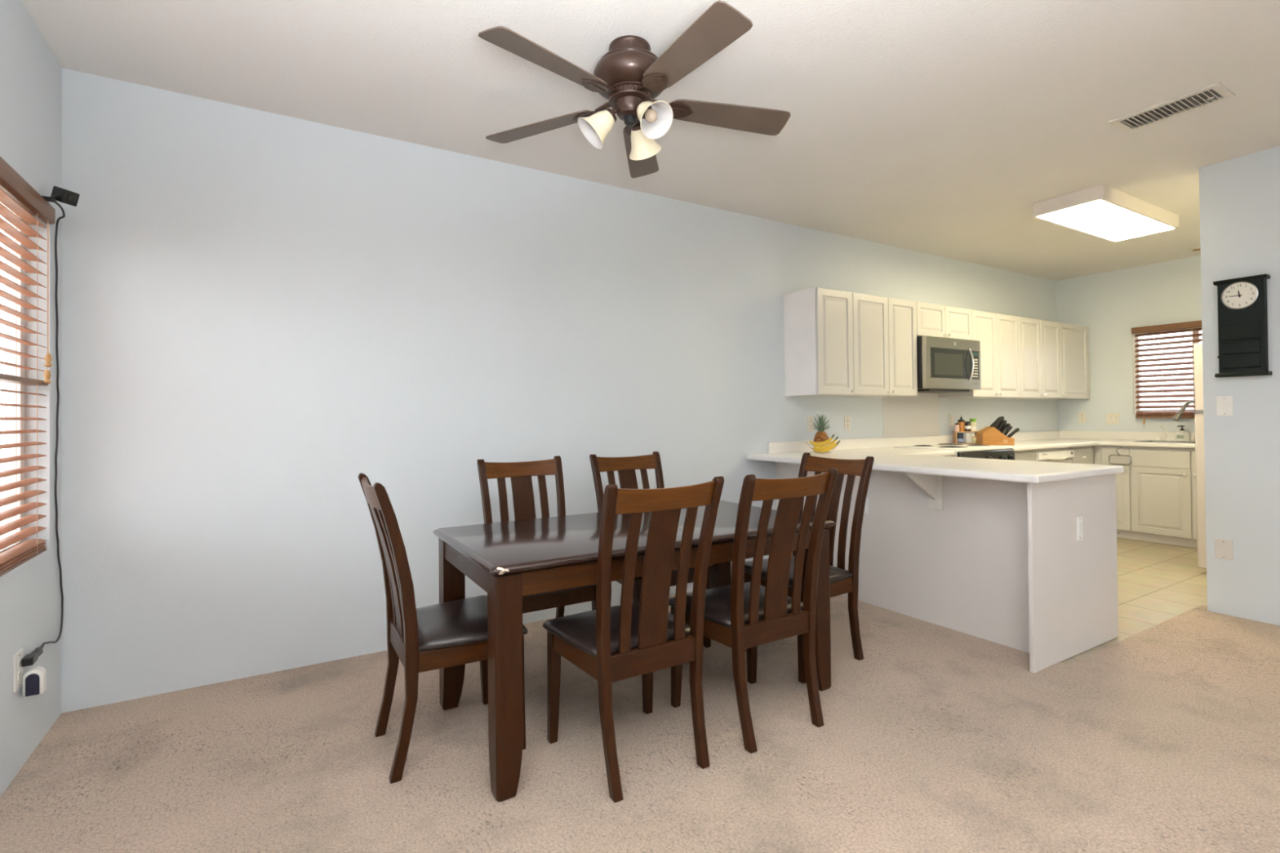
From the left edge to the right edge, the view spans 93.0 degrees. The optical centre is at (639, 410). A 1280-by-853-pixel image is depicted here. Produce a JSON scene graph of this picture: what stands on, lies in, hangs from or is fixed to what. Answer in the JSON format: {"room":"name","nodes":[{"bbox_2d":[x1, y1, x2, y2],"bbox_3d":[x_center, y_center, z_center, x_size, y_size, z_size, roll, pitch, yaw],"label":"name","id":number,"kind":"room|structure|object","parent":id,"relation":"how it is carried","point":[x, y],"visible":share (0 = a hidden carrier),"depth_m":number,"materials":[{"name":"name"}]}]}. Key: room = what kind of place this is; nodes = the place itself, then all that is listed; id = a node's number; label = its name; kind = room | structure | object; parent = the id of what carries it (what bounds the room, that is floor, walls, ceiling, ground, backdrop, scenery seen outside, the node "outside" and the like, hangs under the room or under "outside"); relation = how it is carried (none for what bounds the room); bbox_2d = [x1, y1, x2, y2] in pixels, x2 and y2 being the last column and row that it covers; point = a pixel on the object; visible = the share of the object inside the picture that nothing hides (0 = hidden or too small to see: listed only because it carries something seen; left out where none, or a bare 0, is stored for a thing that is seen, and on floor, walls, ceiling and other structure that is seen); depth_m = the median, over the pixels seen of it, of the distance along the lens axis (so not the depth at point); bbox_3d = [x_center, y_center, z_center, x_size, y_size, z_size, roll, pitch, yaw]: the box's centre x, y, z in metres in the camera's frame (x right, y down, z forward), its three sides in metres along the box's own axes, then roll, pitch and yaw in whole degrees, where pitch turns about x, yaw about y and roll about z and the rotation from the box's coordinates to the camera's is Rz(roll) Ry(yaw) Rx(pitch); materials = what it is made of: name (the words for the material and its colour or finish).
{"room":"dining room","nodes":[
{"label":"dining room","id":0,"kind":"room"},
{"bbox_2d":[0,0,62,796],"bbox_3d":[-0.870,-0.132,-0.126,0.120,2.666,6.320,0,-1,-31],"label":"wall","id":1,"kind":"structure","parent":0,"point":[31,74],"depth_m":2.28,"materials":[{"name":"paint"}]},
{"bbox_2d":[0,201,25,553],"bbox_3d":[-1.977,-0.130,1.645,0.045,1.320,1.600,0,-1,-31],"label":"window","id":2,"kind":"structure","parent":1,"relation":"in","point":[10,397],"depth_m":2.29,"materials":[{"name":"glass"}]},
{"bbox_2d":[0,156,55,576],"bbox_3d":[-1.910,-0.132,1.679,0.079,1.347,1.589,0,-1,-31],"label":"window blind","id":3,"kind":"object","parent":2,"relation":"attached to","point":[16,194],"visible":1,"depth_m":2.16,"materials":[{"name":"brown wood"}]},
{"bbox_2d":[41,186,79,206],"bbox_3d":[-2.241,-0.832,2.327,0.075,0.071,0.119,-1,-1,11],"label":"security camera","id":4,"kind":"object","parent":3,"relation":"on","point":[60,194],"visible":0.88,"depth_m":2.34,"materials":[{"name":"black plastic"}]},
{"bbox_2d":[13,648,22,692],"bbox_3d":[-2.116,0.884,2.067,0.009,0.125,0.075,0,-1,-31],"label":"wall outlet","id":5,"kind":"object","parent":1,"relation":"attached to","point":[18,656],"visible":1,"depth_m":2.05,"materials":[{"name":"white plastic"}]},
{"bbox_2d":[17,658,21,669],"bbox_3d":[-2.114,0.864,2.069,0.002,0.033,0.033,0,-1,-31],"label":"receptacle","id":6,"kind":"object","parent":5,"relation":"attached to","point":[19,660],"depth_m":2.07,"materials":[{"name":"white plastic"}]},
{"bbox_2d":[17,671,22,680],"bbox_3d":[-2.113,0.904,2.068,0.002,0.033,0.033,0,-1,-31],"label":"receptacle","id":7,"kind":"object","parent":5,"relation":"attached to","point":[20,673],"depth_m":2.07,"materials":[{"name":"white plastic"}]},
{"bbox_2d":[21,643,44,666],"bbox_3d":[-2.150,0.865,2.161,0.030,0.028,0.185,0,-1,-31],"label":"power adapter","id":8,"kind":"object","parent":5,"relation":"attached to","point":[28,660],"visible":1,"depth_m":2.10,"materials":[{"name":"black plastic"}]},
{"bbox_2d":[22,666,46,697],"bbox_3d":[-2.108,0.940,2.116,0.052,0.088,0.059,0,-1,-31],"label":"air freshener","id":9,"kind":"object","parent":5,"relation":"attached to","point":[34,681],"visible":1,"depth_m":2.10,"materials":[{"name":"white plastic"}]},
{"bbox_2d":[43,202,65,644],"bbox_3d":[-2.281,0.053,2.378,0.043,1.723,0.295,0,-1,-31],"label":"power cable","id":10,"kind":"object","parent":1,"relation":"attached to","point":[56,203],"visible":1,"depth_m":2.43,"materials":[{"name":"rubber"}]},
{"bbox_2d":[61,67,1058,712],"bbox_3d":[1.154,-0.100,4.716,8.350,2.666,0.120,0,-1,-31],"label":"wall","id":11,"kind":"structure","parent":0,"point":[263,313],"depth_m":3.05,"materials":[{"name":"paint"}]},
{"bbox_2d":[807,417,813,431],"bbox_3d":[1.335,0.107,4.747,0.070,0.115,0.009,0,-1,-31],"label":"wall outlet","id":12,"kind":"object","parent":11,"relation":"attached to","point":[810,420],"visible":1,"depth_m":4.74,"materials":[{"name":"beige plastic"}]},
{"bbox_2d":[783,287,855,396],"bbox_3d":[1.353,-0.497,4.561,0.380,0.770,0.362,0,-1,-31],"label":"upper cabinet","id":13,"kind":"object","parent":11,"relation":"attached to","point":[818,322],"visible":1,"depth_m":4.45,"materials":[{"name":"white laminate"}]},
{"bbox_2d":[844,416,850,430],"bbox_3d":[1.698,0.105,4.966,0.070,0.115,0.009,0,-1,-31],"label":"wall outlet","id":14,"kind":"object","parent":11,"relation":"attached to","point":[846,419],"visible":1,"depth_m":4.96,"materials":[{"name":"beige plastic"}]},
{"bbox_2d":[825,292,917,397],"bbox_3d":[1.846,-0.499,4.859,0.770,0.770,0.362,0,-1,-31],"label":"upper cabinet","id":15,"kind":"object","parent":11,"relation":"attached to","point":[885,356],"visible":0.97,"depth_m":4.72,"materials":[{"name":"white wood"}]},
{"bbox_2d":[882,392,938,437],"bbox_3d":[2.420,-0.187,5.409,0.790,0.837,0.004,0,-1,-31],"label":"panel","id":16,"kind":"object","parent":11,"relation":"attached to","point":[913,415],"visible":0.36,"depth_m":5.40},
{"bbox_2d":[768,431,1059,453],"bbox_3d":[2.800,0.272,5.621,4.313,0.082,0.018,0,-1,-31],"label":"backsplash","id":17,"kind":"structure","parent":11,"relation":"attached to","point":[860,443],"depth_m":5.18,"materials":[{"name":"laminate"}]},
{"bbox_2d":[916,302,972,340],"bbox_3d":[2.508,-0.747,5.263,0.780,0.277,0.362,0,-1,-31],"label":"upper cabinet","id":18,"kind":"object","parent":11,"relation":"attached to","point":[932,320],"visible":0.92,"depth_m":5.12,"materials":[{"name":"white wood"}]},
{"bbox_2d":[916,335,981,392],"bbox_3d":[2.535,-0.380,5.221,0.772,0.440,0.438,0,-1,-31],"label":"microwave oven","id":19,"kind":"object","parent":18,"relation":"attached to","point":[944,365],"visible":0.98,"depth_m":5.03,"materials":[{"name":"silver metal"}]},
{"bbox_2d":[948,413,953,426],"bbox_3d":[2.927,0.092,5.708,0.070,0.115,0.009,0,-1,-31],"label":"wall outlet","id":20,"kind":"object","parent":11,"relation":"attached to","point":[950,415],"visible":1,"depth_m":5.70,"materials":[{"name":"beige plastic"}]},
{"bbox_2d":[937,309,1020,398],"bbox_3d":[3.178,-0.503,5.663,0.778,0.770,0.362,0,-1,-31],"label":"upper cabinet","id":21,"kind":"object","parent":11,"relation":"attached to","point":[997,334],"visible":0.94,"depth_m":5.54,"materials":[{"name":"white wood"}]},
{"bbox_2d":[985,316,1061,399],"bbox_3d":[3.845,-0.505,6.066,0.777,0.770,0.362,0,-1,-31],"label":"upper cabinet","id":22,"kind":"object","parent":11,"relation":"attached to","point":[1040,378],"visible":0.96,"depth_m":5.93,"materials":[{"name":"white wood"}]},
{"bbox_2d":[1046,322,1089,399],"bbox_3d":[4.461,-0.507,6.438,0.661,0.770,0.362,0,-1,-31],"label":"upper cabinet","id":23,"kind":"object","parent":11,"relation":"attached to","point":[1074,339],"visible":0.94,"depth_m":6.29,"materials":[{"name":"white wood"}]},
{"bbox_2d":[0,537,1279,852],"bbox_3d":[2.717,1.240,2.017,8.470,0.100,6.320,0,-1,-31],"label":"floor","id":24,"kind":"structure","parent":0,"point":[1164,737],"depth_m":2.13,"materials":[{"name":"beige carpet"}]},
{"bbox_2d":[357,472,528,783],"bbox_3d":[-0.740,0.730,2.258,0.525,0.990,0.469,0,-1,-31],"label":"dining chair","id":25,"kind":"object","parent":24,"relation":"on","point":[451,633],"visible":0.89,"depth_m":2.10,"materials":[{"name":"brown wood"}]},
{"bbox_2d":[476,455,596,617],"bbox_3d":[-0.488,0.735,2.922,0.469,0.990,0.525,0,-1,-31],"label":"dining chair","id":26,"kind":"object","parent":24,"relation":"on","point":[520,473],"visible":0.38,"depth_m":3.06,"materials":[{"name":"brown wood"}]},
{"bbox_2d":[542,475,724,802],"bbox_3d":[-0.031,0.722,2.155,0.469,0.990,0.525,0,-1,-31],"label":"dining chair","id":27,"kind":"object","parent":24,"relation":"on","point":[626,640],"visible":1,"depth_m":2.01,"materials":[{"name":"brown wood"}]},
{"bbox_2d":[432,500,835,801],"bbox_3d":[-0.003,0.854,2.595,1.537,0.735,0.806,0,-1,-31],"label":"dining table","id":28,"kind":"object","parent":24,"relation":"on","point":[510,561],"visible":0.73,"depth_m":2.16,"materials":[{"name":"brown wood"}]},
{"bbox_2d":[589,451,712,647],"bbox_3d":[0.047,0.733,3.245,0.469,0.990,0.525,0,-1,-31],"label":"dining chair","id":29,"kind":"object","parent":24,"relation":"on","point":[626,467],"visible":0.38,"depth_m":3.40,"materials":[{"name":"brown wood"}]},
{"bbox_2d":[668,468,837,753],"bbox_3d":[0.439,0.721,2.422,0.469,0.990,0.525,0,-1,-31],"label":"dining chair","id":30,"kind":"object","parent":24,"relation":"on","point":[740,615],"visible":0.96,"depth_m":2.27,"materials":[{"name":"brown wood"}]},
{"bbox_2d":[744,452,874,683],"bbox_3d":[0.817,0.724,3.022,0.525,0.990,0.469,0,-1,-31],"label":"dining chair","id":31,"kind":"object","parent":24,"relation":"on","point":[842,581],"visible":0.51,"depth_m":2.96,"materials":[{"name":"brown wood"}]},
{"bbox_2d":[775,462,1118,672],"bbox_3d":[1.671,0.781,3.826,0.888,0.876,1.910,0,-1,-31],"label":"base cabinet","id":32,"kind":"object","parent":24,"relation":"on","point":[1003,562],"visible":0.66,"depth_m":3.20,"materials":[{"name":"laminate"}]},
{"bbox_2d":[863,497,868,513],"bbox_3d":[1.420,0.602,3.873,0.009,0.100,0.085,0,-1,-31],"label":"wall outlet","id":33,"kind":"object","parent":32,"relation":"attached to","point":[866,507],"visible":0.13,"depth_m":3.85,"materials":[{"name":"white plastic"}]},
{"bbox_2d":[746,431,1195,483],"bbox_3d":[3.222,0.278,4.741,4.542,0.120,1.962,0,-1,-31],"label":"countertop","id":34,"kind":"structure","parent":32,"relation":"on","point":[886,458],"depth_m":4.32,"materials":[{"name":"stone"}]},
{"bbox_2d":[804,442,839,453],"bbox_3d":[1.366,0.274,4.540,0.236,0.080,0.236,-1,-1,43],"label":"fruit basket","id":35,"kind":"object","parent":34,"relation":"on","point":[805,442],"visible":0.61,"depth_m":4.50,"materials":[{"name":"silver metal"}]},
{"bbox_2d":[813,413,830,446],"bbox_3d":[1.367,0.164,4.576,0.126,0.290,0.128,-1,-1,24],"label":"pineapple","id":36,"kind":"object","parent":35,"relation":"in","point":[820,436],"visible":0.71,"depth_m":4.55,"materials":[{"name":"green plant"}]},
{"bbox_2d":[809,434,834,444],"bbox_3d":[1.337,0.219,4.465,0.186,0.089,0.032,-1,-1,0],"label":"banana","id":37,"kind":"object","parent":35,"relation":"in","point":[828,441],"visible":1,"depth_m":4.45,"materials":[{"name":"yellow food"}]},
{"bbox_2d":[812,436,838,447],"bbox_3d":[1.354,0.235,4.445,0.193,0.091,0.039,-1,-1,2],"label":"banana","id":38,"kind":"object","parent":35,"relation":"in","point":[832,442],"visible":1,"depth_m":4.43,"materials":[{"name":"yellow food"}]},
{"bbox_2d":[812,443,838,453],"bbox_3d":[1.354,0.273,4.445,0.185,0.073,0.051,-1,-1,4],"label":"banana","id":39,"kind":"object","parent":35,"relation":"in","point":[813,449],"visible":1,"depth_m":4.44,"materials":[{"name":"yellow food"}]},
{"bbox_2d":[813,440,839,451],"bbox_3d":[1.362,0.258,4.433,0.190,0.081,0.048,-1,-1,4],"label":"banana","id":40,"kind":"object","parent":35,"relation":"in","point":[821,449],"visible":1,"depth_m":4.43,"materials":[{"name":"yellow food"}]},
{"bbox_2d":[951,431,977,444],"bbox_3d":[2.997,0.251,5.583,0.204,0.120,0.100,-1,-1,11],"label":"spice shelf","id":41,"kind":"object","parent":34,"relation":"on","point":[954,433],"visible":0.58,"depth_m":5.55,"materials":[{"name":"brown wood"}]},
{"bbox_2d":[954,422,959,431],"bbox_3d":[2.917,0.153,5.589,0.042,0.076,0.042,-1,-1,11],"label":"salt shaker","id":42,"kind":"object","parent":41,"relation":"on","point":[957,424],"visible":1,"depth_m":5.57,"materials":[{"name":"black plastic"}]},
{"bbox_2d":[956,432,964,443],"bbox_3d":[2.944,0.252,5.583,0.062,0.095,0.062,-1,-1,11],"label":"spice jar","id":43,"kind":"object","parent":41,"relation":"on","point":[960,436],"visible":0.99,"depth_m":5.56,"materials":[{"name":"blue glass"}]},
{"bbox_2d":[957,415,964,431],"bbox_3d":[2.963,0.118,5.597,0.062,0.145,0.062,-1,-1,11],"label":"bottle","id":44,"kind":"object","parent":41,"relation":"on","point":[962,422],"visible":0.99,"depth_m":5.57,"materials":[{"name":"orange plastic"}]},
{"bbox_2d":[964,432,971,443],"bbox_3d":[3.006,0.251,5.569,0.058,0.095,0.058,-1,-1,11],"label":"spice jar","id":45,"kind":"object","parent":41,"relation":"on","point":[967,436],"visible":0.98,"depth_m":5.55,"materials":[{"name":"white plastic"}]},
{"bbox_2d":[964,421,970,431],"bbox_3d":[3.004,0.145,5.563,0.051,0.090,0.051,-1,-1,11],"label":"spice jar","id":46,"kind":"object","parent":41,"relation":"on","point":[967,424],"visible":1,"depth_m":5.54,"materials":[{"name":"white glass"}]},
{"bbox_2d":[969,418,976,431],"bbox_3d":[3.059,0.133,5.577,0.057,0.114,0.057,-1,-1,11],"label":"spice jar","id":47,"kind":"object","parent":41,"relation":"on","point":[973,421],"visible":0.91,"depth_m":5.55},
{"bbox_2d":[971,436,976,443],"bbox_3d":[3.056,0.268,5.551,0.040,0.060,0.040,-1,-1,11],"label":"spice jar","id":48,"kind":"object","parent":41,"relation":"on","point":[974,438],"visible":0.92,"depth_m":5.54,"materials":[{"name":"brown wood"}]},
{"bbox_2d":[976,426,1014,445],"bbox_3d":[3.159,0.226,5.401,0.276,0.164,0.112,-1,-1,2],"label":"knife block","id":49,"kind":"object","parent":34,"relation":"on","point":[992,436],"visible":0.89,"depth_m":5.35,"materials":[{"name":"brown wood"}]},
{"bbox_2d":[993,416,1004,427],"bbox_3d":[3.172,0.109,5.369,0.099,0.115,0.017,-1,-1,1],"label":"kitchen knife","id":50,"kind":"object","parent":49,"relation":"in","point":[1002,418],"visible":1,"depth_m":5.36,"materials":[{"name":"black plastic"}]},
{"bbox_2d":[996,420,1007,431],"bbox_3d":[3.198,0.136,5.368,0.091,0.102,0.017,-1,-1,0],"label":"kitchen knife","id":51,"kind":"object","parent":49,"relation":"in","point":[1004,422],"visible":1,"depth_m":5.36,"materials":[{"name":"black plastic"}]},
{"bbox_2d":[1000,423,1010,432],"bbox_3d":[3.227,0.161,5.365,0.091,0.096,0.017,-1,-1,4],"label":"kitchen knife","id":52,"kind":"object","parent":49,"relation":"in","point":[1002,430],"visible":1,"depth_m":5.36,"materials":[{"name":"black plastic"}]},
{"bbox_2d":[1002,423,1011,433],"bbox_3d":[3.238,0.161,5.354,0.078,0.089,0.009,-1,-1,2],"label":"scissors","id":53,"kind":"object","parent":49,"relation":"in","point":[1008,426],"visible":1,"depth_m":5.35,"materials":[{"name":"black plastic"}]},
{"bbox_2d":[1004,426,1013,435],"bbox_3d":[3.251,0.183,5.364,0.079,0.095,0.017,-1,-1,4],"label":"kitchen knife","id":54,"kind":"object","parent":49,"relation":"in","point":[1006,433],"visible":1,"depth_m":5.36,"materials":[{"name":"black plastic"}]},
{"bbox_2d":[1006,427,1019,437],"bbox_3d":[3.316,0.203,5.396,0.114,0.094,0.020,-1,-1,2],"label":"kitchen knife","id":55,"kind":"object","parent":49,"relation":"in","point":[1016,429],"visible":0.83,"depth_m":5.39,"materials":[{"name":"black plastic"}]},
{"bbox_2d":[1155,425,1171,440],"bbox_3d":[5.056,0.217,5.870,0.071,0.155,0.117,0,-1,-31],"label":"tap","id":56,"kind":"object","parent":34,"relation":"on","point":[1157,438],"visible":0.91,"depth_m":5.85,"materials":[{"name":"white metal"}]},
{"bbox_2d":[1155,435,1160,440],"bbox_3d":[5.048,0.273,5.910,0.040,0.045,0.039,0,-1,-31],"label":"dispenser","id":57,"kind":"object","parent":56,"relation":"on","point":[1157,438],"depth_m":5.90,"materials":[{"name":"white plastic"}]},
{"bbox_2d":[1133,440,1195,443],"bbox_3d":[5.023,0.343,5.468,0.400,0.115,0.840,0,-1,-31],"label":"sink","id":58,"kind":"object","parent":34,"relation":"in","point":[1149,441],"visible":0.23,"depth_m":5.70,"materials":[{"name":"metal"}]},
{"bbox_2d":[1175,425,1189,440],"bbox_3d":[5.154,0.217,5.771,0.102,0.152,0.100,0,-1,-31],"label":"soap bottle","id":59,"kind":"object","parent":34,"relation":"on","point":[1181,435],"visible":0.95,"depth_m":5.74,"materials":[{"name":"white plastic"}]},
{"bbox_2d":[1172,400,1202,421],"bbox_3d":[5.103,0.098,5.622,0.305,0.389,0.084,-1,-1,12],"label":"kitchen faucet","id":60,"kind":"object","parent":34,"relation":"on","point":[1179,414],"visible":0.38,"depth_m":5.62,"materials":[{"name":"silver metal"}]},
{"bbox_2d":[1075,515,1083,541],"bbox_3d":[2.189,0.586,3.019,0.060,0.122,0.012,0,-1,-31],"label":"wall outlet","id":61,"kind":"object","parent":32,"relation":"attached to","point":[1079,531],"visible":1,"depth_m":3.01,"materials":[{"name":"white plastic"}]},
{"bbox_2d":[893,443,1014,460],"bbox_3d":[2.633,0.756,5.057,0.769,0.933,0.615,0,-1,-31],"label":"range","id":62,"kind":"object","parent":24,"relation":"on","point":[984,451],"visible":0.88,"depth_m":4.89,"materials":[{"name":"white metal"}]},
{"bbox_2d":[893,444,1010,456],"bbox_3d":[2.614,0.328,5.086,0.769,0.056,0.557,0,-1,-31],"label":"cooktop","id":63,"kind":"object","parent":62,"relation":"in","point":[959,449],"depth_m":4.90,"materials":[{"name":"white"}]},
{"bbox_2d":[1014,449,1035,461],"bbox_3d":[3.138,0.735,5.449,0.495,0.776,0.612,0,-1,-31],"label":"base cabinet","id":64,"kind":"object","parent":24,"relation":"on","point":[1029,455],"visible":0.02,"depth_m":5.26,"materials":[{"name":"white wood"}]},
{"bbox_2d":[1033,447,1074,462],"bbox_3d":[3.630,0.737,5.737,0.636,0.768,0.627,0,-1,-31],"label":"dishwasher","id":65,"kind":"object","parent":24,"relation":"on","point":[1055,455],"visible":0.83,"depth_m":5.49,"materials":[{"name":"white plastic"}]},
{"bbox_2d":[1069,445,1093,464],"bbox_3d":[4.111,0.732,6.037,0.488,0.776,0.612,0,-1,-31],"label":"base cabinet","id":66,"kind":"object","parent":24,"relation":"on","point":[1082,455],"visible":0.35,"depth_m":5.80,"materials":[{"name":"white wood"}]},
{"bbox_2d":[1094,445,1131,531],"bbox_3d":[4.756,0.735,5.955,0.627,0.796,0.291,0,-1,-31],"label":"base cabinet","id":67,"kind":"object","parent":24,"relation":"on","point":[1123,500],"visible":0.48,"depth_m":5.75,"materials":[{"name":"white wood"}]},
{"bbox_2d":[1108,447,1131,465],"bbox_3d":[4.528,0.429,5.722,0.045,0.167,0.182,0,-1,-31],"label":"towel ring","id":68,"kind":"object","parent":67,"relation":"hanging from","point":[1118,455],"visible":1,"depth_m":5.71,"materials":[{"name":"silver metal"}]},
{"bbox_2d":[1116,529,1197,548],"bbox_3d":[4.816,1.167,5.411,0.012,0.080,1.360,0,-1,-31],"label":"baseboard","id":69,"kind":"structure","parent":24,"relation":"on","point":[1191,543],"depth_m":5.54,"materials":[{"name":"laminate"}]},
{"bbox_2d":[1129,446,1197,539],"bbox_3d":[5.096,0.726,5.391,0.627,0.796,1.024,0,-1,-31],"label":"base cabinet","id":70,"kind":"object","parent":24,"relation":"on","point":[1163,492],"visible":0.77,"depth_m":5.46,"materials":[{"name":"white wood"}]},
{"bbox_2d":[1193,342,1206,568],"bbox_3d":[4.617,0.349,4.365,0.745,1.704,0.752,0,-1,-31],"label":"refrigerator","id":71,"kind":"object","parent":24,"relation":"on","point":[1197,348],"visible":0.14,"depth_m":4.47,"materials":[{"name":"white plastic"}]},
{"bbox_2d":[21,0,1279,280],"bbox_3d":[2.691,-1.525,2.046,8.470,0.100,6.320,0,-1,-31],"label":"ceiling","id":72,"kind":"structure","parent":0,"point":[936,127],"depth_m":2.71,"materials":[{"name":"white paint"}]},
{"bbox_2d":[478,0,790,177],"bbox_3d":[-0.017,-1.244,2.377,1.295,0.405,1.242,0,-1,-31],"label":"ceiling fan","id":73,"kind":"object","parent":72,"relation":"hanging from","point":[629,76],"visible":1,"depth_m":2.33,"materials":[{"name":"brown wood"}]},
{"bbox_2d":[1032,183,1179,241],"bbox_3d":[3.398,-1.408,4.407,1.228,0.102,0.429,0,-1,-31],"label":"ceiling light","id":74,"kind":"object","parent":72,"relation":"attached to","point":[1104,211],"visible":1,"depth_m":4.25,"materials":[{"name":"white plastic"}]},
{"bbox_2d":[1036,200,1174,241],"bbox_3d":[3.399,-1.363,4.407,1.200,0.012,0.399,0,-1,-31],"label":"diffuser","id":75,"kind":"object","parent":74,"relation":"attached to","point":[1111,220],"depth_m":4.32,"materials":[{"name":"white plastic"}]},
{"bbox_2d":[1109,81,1235,133],"bbox_3d":[2.566,-1.453,2.941,0.216,0.024,0.420,0,-1,-31],"label":"ceiling vent","id":76,"kind":"object","parent":72,"relation":"in","point":[1216,92],"visible":1,"depth_m":2.92,"materials":[{"name":"beige plastic"}]},
{"bbox_2d":[1189,247,1200,251],"bbox_3d":[5.030,-1.453,5.477,0.110,0.016,0.110,0,-1,-31],"label":"recessed light","id":77,"kind":"object","parent":72,"relation":"in","point":[1195,248],"visible":0.78,"depth_m":5.47,"materials":[{"name":"beige plastic"}]},
{"bbox_2d":[1056,255,1201,464],"bbox_3d":[5.819,-0.141,4.951,0.120,2.666,4.300,0,-1,-31],"label":"wall","id":78,"kind":"structure","parent":0,"point":[1111,304],"depth_m":6.26,"materials":[{"name":"paint"}]},
{"bbox_2d":[1078,412,1085,422],"bbox_3d":[4.775,0.078,6.556,0.009,0.115,0.070,0,-1,-31],"label":"wall outlet","id":79,"kind":"object","parent":78,"relation":"attached to","point":[1082,415],"visible":1,"depth_m":6.55,"materials":[{"name":"beige plastic"}]},
{"bbox_2d":[1106,413,1119,423],"bbox_3d":[4.917,0.082,6.317,0.012,0.115,0.118,0,-1,-31],"label":"light switch","id":80,"kind":"object","parent":78,"relation":"attached to","point":[1111,418],"visible":1,"depth_m":6.32,"materials":[{"name":"beige plastic"}]},
{"bbox_2d":[1059,431,1195,441],"bbox_3d":[5.149,0.254,5.924,0.020,0.082,1.928,0,-1,-31],"label":"backsplash","id":81,"kind":"structure","parent":78,"relation":"attached to","point":[1063,434],"depth_m":6.26,"materials":[{"name":"laminate"}]},
{"bbox_2d":[1133,327,1201,414],"bbox_3d":[5.280,-0.389,5.793,0.045,0.850,0.935,0,-1,-31],"label":"window","id":82,"kind":"structure","parent":78,"relation":"in","point":[1135,348],"depth_m":6.15,"materials":[{"name":"plastic"}]},
{"bbox_2d":[1131,320,1202,424],"bbox_3d":[5.222,-0.354,5.740,0.079,0.969,0.917,0,-1,-31],"label":"window blind","id":83,"kind":"object","parent":82,"relation":"attached to","point":[1164,414],"visible":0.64,"depth_m":5.91,"materials":[{"name":"brown wood"}]},
{"bbox_2d":[1199,146,1279,625],"bbox_3d":[4.524,-0.161,1.889,0.120,2.666,4.195,0,-1,-31],"label":"wall","id":84,"kind":"structure","parent":0,"point":[1239,197],"depth_m":3.51,"materials":[{"name":"paint"}]},
{"bbox_2d":[1214,538,1232,559],"bbox_3d":[3.436,0.817,3.574,0.007,0.115,0.078,0,-1,-31],"label":"blank plate","id":85,"kind":"object","parent":84,"relation":"attached to","point":[1223,548],"visible":1,"depth_m":3.57,"materials":[{"name":"beige plastic"}]},
{"bbox_2d":[1216,395,1232,415],"bbox_3d":[3.435,-0.026,3.567,0.012,0.115,0.070,0,-1,-31],"label":"light switch","id":86,"kind":"object","parent":84,"relation":"attached to","point":[1224,403],"visible":1,"depth_m":3.56,"materials":[{"name":"white plastic"}]},
{"bbox_2d":[1213,274,1272,377],"bbox_3d":[3.450,-0.477,3.480,0.073,0.561,0.224,0,-1,-31],"label":"wall clock","id":87,"kind":"object","parent":84,"relation":"attached to","point":[1242,310],"visible":1,"depth_m":3.46,"materials":[{"name":"black wood"}]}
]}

